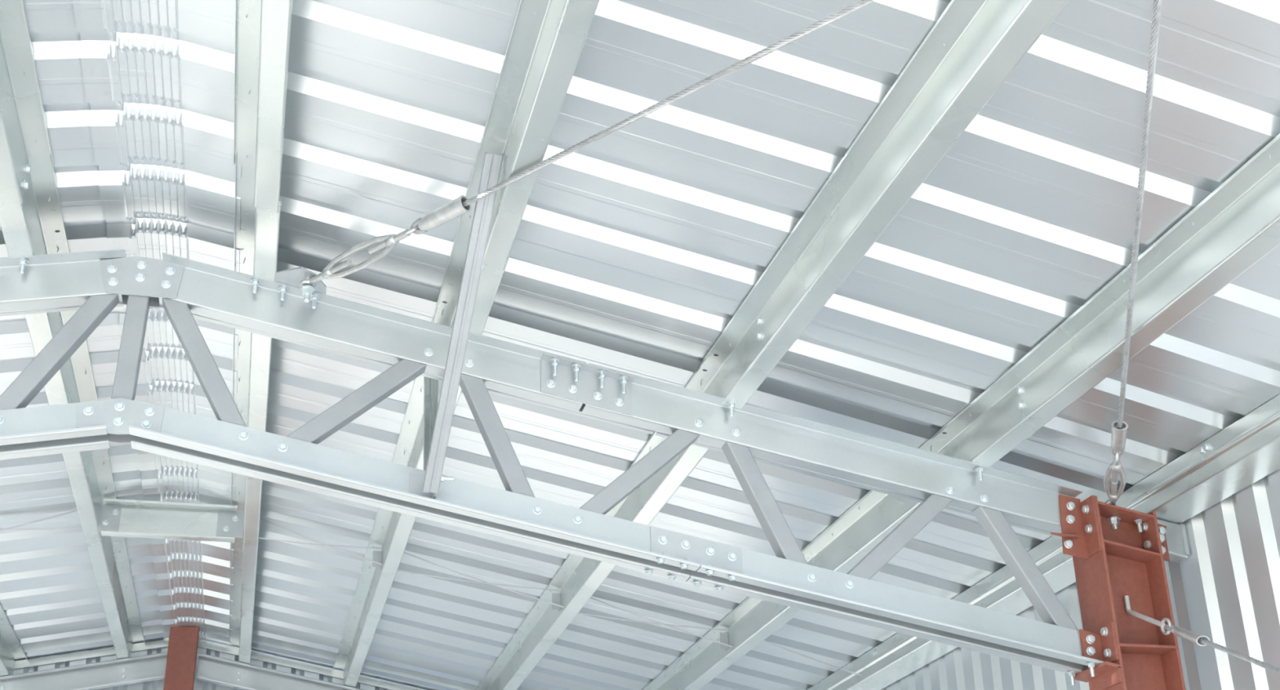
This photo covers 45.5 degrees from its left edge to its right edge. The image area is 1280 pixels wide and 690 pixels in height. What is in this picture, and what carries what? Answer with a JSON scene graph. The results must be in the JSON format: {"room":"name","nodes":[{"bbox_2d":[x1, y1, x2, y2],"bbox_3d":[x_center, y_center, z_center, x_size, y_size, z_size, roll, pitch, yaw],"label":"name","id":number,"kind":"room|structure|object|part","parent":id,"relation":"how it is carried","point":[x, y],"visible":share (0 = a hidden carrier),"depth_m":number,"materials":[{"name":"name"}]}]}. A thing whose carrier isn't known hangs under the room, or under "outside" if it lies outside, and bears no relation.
{"room":"industrial warehouse","nodes":[
{"label":"industrial warehouse","id":0,"kind":"room"},
{"bbox_2d":[0,0,164,660],"bbox_3d":[-4.422,0.487,6.634,4.260,0.858,9.222,5,-25,-13],"label":"roof panel","id":1,"kind":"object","parent":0,"point":[51,599],"depth_m":7.93,"materials":[{"name":"silver metal"}]},
{"bbox_2d":[13,639,425,689],"bbox_3d":[-3.306,4.159,10.414,8.384,4.390,0.032,5,-25,-13],"label":"wall","id":2,"kind":"structure","parent":0,"point":[158,684],"depth_m":11.22,"materials":[{"name":"silver metal"}]},
{"bbox_2d":[13,639,423,689],"bbox_3d":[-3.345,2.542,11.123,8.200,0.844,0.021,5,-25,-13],"label":"trim","id":3,"kind":"structure","parent":2,"relation":"attached to","point":[160,643],"depth_m":11.32,"materials":[{"name":"metal"}]},
{"bbox_2d":[231,0,1279,689],"bbox_3d":[0.003,0.888,7.692,4.045,0.816,9.394,5,-25,-13],"label":"roof panel","id":4,"kind":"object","parent":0,"point":[633,251],"depth_m":5.24,"materials":[{"name":"silver metal"}]},
{"bbox_2d":[881,468,1279,689],"bbox_3d":[2.217,2.316,5.726,0.032,3.600,12.370,5,-25,-13],"label":"wall","id":5,"kind":"structure","parent":0,"point":[1226,591],"depth_m":5.98,"materials":[{"name":"white metal"}]},
{"bbox_3d":[-1.787,3.706,4.047,8.600,0.150,12.480,5,-25,-13],"label":"floor","id":6,"kind":"structure","parent":0,"visible":0},
{"bbox_2d":[163,626,199,689],"bbox_3d":[-3.243,4.042,10.133,0.310,4.367,0.270,5,-25,-13],"label":"steel column","id":7,"kind":"structure","parent":6,"relation":"on","point":[181,658],"depth_m":10.88,"materials":[{"name":"red metal"}]},
{"bbox_2d":[0,652,167,689],"bbox_3d":[-5.319,2.499,10.427,3.945,0.943,0.065,5,-25,-13],"label":"rafter","id":8,"kind":"object","parent":7,"relation":"attached to","point":[103,674],"visible":0.89,"depth_m":10.90,"materials":[{"name":"metal"}]},
{"bbox_2d":[0,603,27,676],"bbox_3d":[-3.586,0.811,7.655,0.162,0.178,7.370,5,-25,-13],"label":"purlin","id":9,"kind":"object","parent":8,"relation":"on","point":[11,649],"visible":1,"depth_m":10.48,"materials":[{"name":"metal"}]},
{"bbox_3d":[-3.290,2.059,11.038,0.196,0.008,0.165,5,-25,-13],"label":"cap plate","id":10,"kind":"part","parent":7,"relation":"part of","materials":[{"name":"red metal"}]},
{"bbox_2d":[196,653,363,689],"bbox_3d":[-1.286,2.834,11.370,3.945,0.943,0.065,5,-25,-13],"label":"rafter","id":11,"kind":"object","parent":7,"relation":"attached to","point":[211,668],"visible":1,"depth_m":11.16,"materials":[{"name":"metal"}]},
{"bbox_2d":[1050,493,1186,689],"bbox_3d":[1.899,2.231,5.452,0.549,3.540,0.328,5,-25,-13],"label":"steel column","id":12,"kind":"structure","parent":6,"relation":"on","point":[1110,565],"depth_m":6.00,"materials":[{"name":"metal"}]},
{"bbox_2d":[0,248,1104,685],"bbox_3d":[-1.798,0.323,5.296,7.328,1.435,0.408,5,-25,-13],"label":"roof truss","id":13,"kind":"object","parent":12,"relation":"attached to","point":[94,283],"visible":0.99,"depth_m":5.68,"materials":[{"name":"metal"}]},
{"bbox_2d":[0,153,144,658],"bbox_3d":[-2.882,0.835,8.109,0.162,0.178,6.890,5,-25,-13],"label":"purlin","id":14,"kind":"object","parent":13,"relation":"on","point":[28,228],"visible":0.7,"depth_m":6.92,"materials":[{"name":"metal"}]},
{"bbox_2d":[0,0,54,204],"bbox_3d":[-1.409,-1.660,2.724,0.162,0.178,5.480,5,-25,-13],"label":"purlin","id":15,"kind":"object","parent":14,"relation":"attached to","point":[24,140],"visible":1,"depth_m":4.80,"materials":[{"name":"metal"}]},
{"bbox_2d":[0,509,77,530],"bbox_3d":[-3.312,0.953,8.170,0.780,0.267,0.022,5,-25,-13],"label":"strap","id":16,"kind":"object","parent":14,"relation":"attached to","point":[76,509],"visible":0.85,"depth_m":8.20,"materials":[{"name":"silver metal"}]},
{"bbox_3d":[-1.824,0.248,5.344,0.298,0.136,0.006,5,-25,-13],"label":"gusset plate","id":17,"kind":"part","parent":13,"relation":"part of","materials":[{"name":"metal"}]},
{"bbox_3d":[-1.845,0.284,5.420,0.298,0.136,0.006,5,-25,-13],"label":"gusset plate","id":18,"kind":"part","parent":13,"relation":"part of","materials":[{"name":"metal"}]},
{"bbox_3d":[-1.843,-0.216,5.652,0.296,0.157,0.006,5,-25,-13],"label":"gusset plate","id":19,"kind":"part","parent":13,"relation":"part of","materials":[{"name":"metal"}]},
{"bbox_3d":[-1.822,-0.251,5.576,0.296,0.157,0.006,5,-25,-13],"label":"gusset plate","id":20,"kind":"part","parent":13,"relation":"part of","materials":[{"name":"metal"}]},
{"bbox_2d":[229,153,281,663],"bbox_3d":[-2.123,0.871,8.219,0.162,0.178,7.030,5,-25,-13],"label":"purlin","id":21,"kind":"object","parent":13,"relation":"on","point":[260,237],"visible":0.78,"depth_m":6.71,"materials":[{"name":"metal"}]},
{"bbox_2d":[97,497,244,542],"bbox_3d":[-2.554,0.960,8.347,0.757,0.176,0.128,5,-25,-13],"label":"strut","id":22,"kind":"object","parent":21,"relation":"attached to","point":[123,517],"visible":1,"depth_m":8.34,"materials":[{"name":"metal"}]},
{"bbox_3d":[-2.867,0.934,8.261,0.106,0.150,0.004,5,-25,-13],"label":"cleat plate","id":23,"kind":"part","parent":22,"relation":"part of","materials":[{"name":"metal"}]},
{"bbox_3d":[-2.253,0.986,8.405,0.142,0.150,0.004,5,-25,-13],"label":"cleat plate","id":24,"kind":"part","parent":22,"relation":"part of","materials":[{"name":"metal"}]},
{"bbox_2d":[233,0,292,213],"bbox_3d":[-0.662,-1.625,2.831,0.162,0.178,5.340,5,-25,-13],"label":"purlin","id":25,"kind":"object","parent":21,"relation":"attached to","point":[262,33],"visible":1,"depth_m":4.64,"materials":[{"name":"metal"}]},
{"bbox_2d":[71,0,240,645],"bbox_3d":[-2.175,0.316,7.298,0.485,0.082,9.231,5,-25,-13],"label":"sheet","id":26,"kind":"object","parent":25,"relation":"on","point":[158,75],"visible":0.71,"depth_m":5.39,"materials":[{"name":"silver metal"}]},
{"bbox_2d":[258,537,382,548],"bbox_3d":[-1.832,1.108,8.580,0.760,0.034,0.022,5,-25,-13],"label":"strap","id":27,"kind":"object","parent":21,"relation":"attached to","point":[259,537],"visible":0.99,"depth_m":8.57,"materials":[{"name":"silver metal"}]},
{"bbox_2d":[259,517,382,564],"bbox_3d":[-1.815,1.079,8.519,0.760,0.263,0.022,5,-25,-13],"label":"strap","id":28,"kind":"object","parent":21,"relation":"attached to","point":[260,517],"visible":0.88,"depth_m":8.52,"materials":[{"name":"silver metal"}]},
{"bbox_3d":[-1.260,-0.239,5.597,0.230,0.050,0.221,5,-25,-13],"label":"anchor plate","id":29,"kind":"part","parent":13,"relation":"part of","materials":[{"name":"metal"}]},
{"bbox_2d":[333,214,509,687],"bbox_3d":[-1.372,1.064,8.323,0.162,0.178,7.050,5,-25,-13],"label":"purlin","id":30,"kind":"object","parent":13,"relation":"on","point":[392,530],"visible":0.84,"depth_m":7.89,"materials":[{"name":"metal"}]},
{"bbox_2d":[372,550,382,569],"bbox_3d":[-1.494,1.222,8.668,0.050,0.095,0.055,5,-25,-13],"label":"clip","id":31,"kind":"object","parent":30,"relation":"attached to","point":[377,555],"visible":1,"depth_m":8.64,"materials":[{"name":"metal"}]},
{"bbox_2d":[423,376,438,471],"bbox_3d":[-0.818,0.346,5.977,0.057,0.741,0.370,4,-25,-11],"label":"knee brace","id":32,"kind":"object","parent":30,"relation":"attached to","point":[430,385],"visible":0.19,"depth_m":6.06,"materials":[{"name":"metal"}]},
{"bbox_2d":[396,569,560,591],"bbox_3d":[-0.955,1.338,8.712,1.024,0.084,0.022,5,-25,-13],"label":"strap","id":33,"kind":"object","parent":30,"relation":"attached to","point":[397,570],"visible":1,"depth_m":8.71,"materials":[{"name":"silver metal"}]},
{"bbox_2d":[404,551,563,607],"bbox_3d":[-0.938,1.310,8.651,1.024,0.314,0.022,5,-25,-13],"label":"strap","id":34,"kind":"object","parent":30,"relation":"attached to","point":[404,552],"visible":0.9,"depth_m":8.65,"materials":[{"name":"silver metal"}]},
{"bbox_2d":[457,0,599,270],"bbox_3d":[0.089,-1.432,2.935,0.162,0.178,5.320,5,-25,-13],"label":"purlin","id":35,"kind":"object","parent":30,"relation":"attached to","point":[548,37],"visible":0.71,"depth_m":4.47,"materials":[{"name":"metal"}]},
{"bbox_2d":[408,150,503,498],"bbox_3d":[-0.631,-0.026,5.159,0.148,0.808,1.128,5,-25,-13],"label":"knee brace","id":36,"kind":"object","parent":13,"relation":"attached to","point":[428,485],"visible":1,"depth_m":5.13,"materials":[{"name":"metal"}]},
{"bbox_3d":[-0.203,0.162,5.825,0.354,0.206,0.005,5,-25,-13],"label":"splice plate","id":37,"kind":"part","parent":13,"relation":"part of","materials":[{"name":"metal"}]},
{"bbox_2d":[299,0,875,302],"bbox_3d":[1.031,-1.026,3.218,0.062,0.664,6.700,20,-32,-38],"label":"cable","id":38,"kind":"object","parent":13,"relation":"attached to","point":[461,205],"visible":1,"depth_m":4.82,"materials":[{"name":"metal"}]},
{"bbox_3d":[-1.106,-0.260,5.449,0.024,0.045,0.261,20,-32,-38],"label":"threaded rod","id":39,"kind":"part","parent":38,"relation":"part of","materials":[{"name":"silver metal"}]},
{"bbox_3d":[-0.850,-0.349,5.183,0.024,0.043,0.231,20,-32,-38],"label":"threaded rod","id":40,"kind":"part","parent":38,"relation":"part of","materials":[{"name":"silver metal"}]},
{"bbox_3d":[-0.197,0.088,5.826,0.354,0.073,0.058,5,-25,-13],"label":"flange plate","id":41,"kind":"part","parent":13,"relation":"part of","materials":[{"name":"metal"}]},
{"bbox_2d":[475,358,748,689],"bbox_3d":[-0.437,1.448,8.734,0.162,0.178,6.460,5,-25,-13],"label":"purlin","id":42,"kind":"object","parent":13,"relation":"on","point":[579,577],"visible":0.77,"depth_m":8.37,"materials":[{"name":"metal"}]},
{"bbox_2d":[551,592,560,611],"bbox_3d":[-0.488,1.486,8.819,0.050,0.095,0.055,5,-25,-13],"label":"clip","id":43,"kind":"object","parent":42,"relation":"attached to","point":[556,597],"visible":1,"depth_m":8.80,"materials":[{"name":"metal"}]},
{"bbox_2d":[577,612,728,631],"bbox_3d":[0.036,1.598,8.861,0.992,0.078,0.022,5,-25,-13],"label":"strap","id":44,"kind":"object","parent":42,"relation":"attached to","point":[578,612],"visible":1,"depth_m":8.86,"materials":[{"name":"silver metal"}]},
{"bbox_3d":[0.210,0.772,5.655,0.350,0.194,0.005,5,-25,-13],"label":"splice plate","id":45,"kind":"part","parent":13,"relation":"part of","materials":[{"name":"metal"}]},
{"bbox_2d":[642,375,1042,689],"bbox_3d":[0.598,1.602,8.661,0.162,0.178,6.960,5,-25,-13],"label":"purlin","id":46,"kind":"object","parent":13,"relation":"on","point":[993,424],"visible":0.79,"depth_m":7.12,"materials":[{"name":"metal"}]},
{"bbox_2d":[590,597,733,647],"bbox_3d":[0.053,1.569,8.800,0.992,0.308,0.022,5,-25,-13],"label":"strap","id":47,"kind":"object","parent":46,"relation":"attached to","point":[590,597],"visible":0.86,"depth_m":8.80,"materials":[{"name":"silver metal"}]},
{"bbox_2d":[720,632,728,650],"bbox_3d":[0.487,1.742,8.966,0.050,0.095,0.055,5,-25,-13],"label":"clip","id":48,"kind":"object","parent":46,"relation":"attached to","point":[723,636],"visible":1,"depth_m":8.94,"materials":[{"name":"metal"}]},
{"bbox_2d":[763,640,862,675],"bbox_3d":[0.922,1.793,8.933,0.776,0.256,0.022,5,-25,-13],"label":"strap","id":49,"kind":"object","parent":46,"relation":"attached to","point":[763,640],"visible":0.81,"depth_m":8.93,"materials":[{"name":"silver metal"}]},
{"bbox_2d":[998,133,1279,426],"bbox_3d":[2.057,-0.891,3.279,0.162,0.178,5.424,5,-25,-13],"label":"purlin","id":50,"kind":"object","parent":46,"relation":"attached to","point":[1236,225],"visible":1,"depth_m":4.80,"materials":[{"name":"metal"}]},
{"bbox_2d":[700,0,1068,408],"bbox_3d":[1.024,-1.048,3.346,0.162,0.178,5.910,5,-25,-13],"label":"purlin","id":51,"kind":"object","parent":13,"relation":"on","point":[974,46],"visible":1,"depth_m":4.49,"materials":[{"name":"metal"}]},
{"bbox_2d":[807,394,1279,689],"bbox_3d":[2.071,0.730,6.434,0.166,0.176,12.300,5,-25,-13],"label":"purlin","id":52,"kind":"object","parent":12,"relation":"on","point":[1246,451],"visible":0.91,"depth_m":6.18,"materials":[{"name":"metal"}]},
{"bbox_3d":[1.673,0.753,6.034,0.141,0.008,0.028,8,-26,-19],"label":"seat plate","id":53,"kind":"part","parent":12,"relation":"part of","materials":[{"name":"red metal"}]},
{"bbox_3d":[1.756,1.284,5.870,0.059,0.076,0.258,5,-25,-13],"label":"seat plate","id":54,"kind":"part","parent":12,"relation":"part of","materials":[{"name":"red metal"}]},
{"bbox_3d":[1.902,0.699,6.164,0.239,0.056,0.228,5,-25,-13],"label":"cap plate","id":55,"kind":"part","parent":12,"relation":"part of","materials":[{"name":"red metal"}]},
{"bbox_3d":[1.919,0.818,6.047,0.239,0.056,0.109,5,-25,-13],"label":"stiffener plate","id":56,"kind":"part","parent":12,"relation":"part of","materials":[{"name":"red metal"}]},
{"bbox_2d":[1103,0,1161,529],"bbox_3d":[1.158,-0.885,3.312,0.083,0.639,6.717,-7,-25,11],"label":"cable","id":57,"kind":"object","parent":12,"relation":"attached to","point":[1119,428],"visible":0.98,"depth_m":4.64,"materials":[{"name":"metal"}]},
{"bbox_3d":[1.874,0.600,6.045,0.024,0.046,0.291,-7,-25,11],"label":"threaded rod","id":58,"kind":"part","parent":57,"relation":"part of","materials":[{"name":"silver metal"}]},
{"bbox_3d":[1.811,0.471,5.813,0.024,0.039,0.216,-7,-25,11],"label":"threaded rod","id":59,"kind":"part","parent":57,"relation":"part of","materials":[{"name":"silver metal"}]},
{"bbox_3d":[1.928,1.172,5.885,0.239,0.010,0.109,5,-25,-13],"label":"stiffener plate","id":60,"kind":"part","parent":12,"relation":"part of","materials":[{"name":"red metal"}]},
{"bbox_2d":[1156,518,1190,563],"bbox_3d":[2.117,0.784,6.203,0.182,0.180,0.079,5,-25,-13],"label":"bracket","id":61,"kind":"object","parent":12,"relation":"attached to","point":[1175,534],"visible":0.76,"depth_m":6.18,"materials":[{"name":"metal"}]},
{"bbox_2d":[1124,595,1279,674],"bbox_3d":[2.634,1.156,2.829,0.058,2.984,5.828,5,-25,-13],"label":"cable","id":62,"kind":"object","parent":12,"relation":"attached to","point":[1199,639],"visible":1,"depth_m":5.54,"materials":[{"name":"metal"}]},
{"bbox_3d":[1.942,1.049,5.864,0.019,0.124,0.223,5,-25,-13],"label":"hook rod","id":63,"kind":"part","parent":62,"relation":"part of","materials":[{"name":"silver metal"}]}
]}

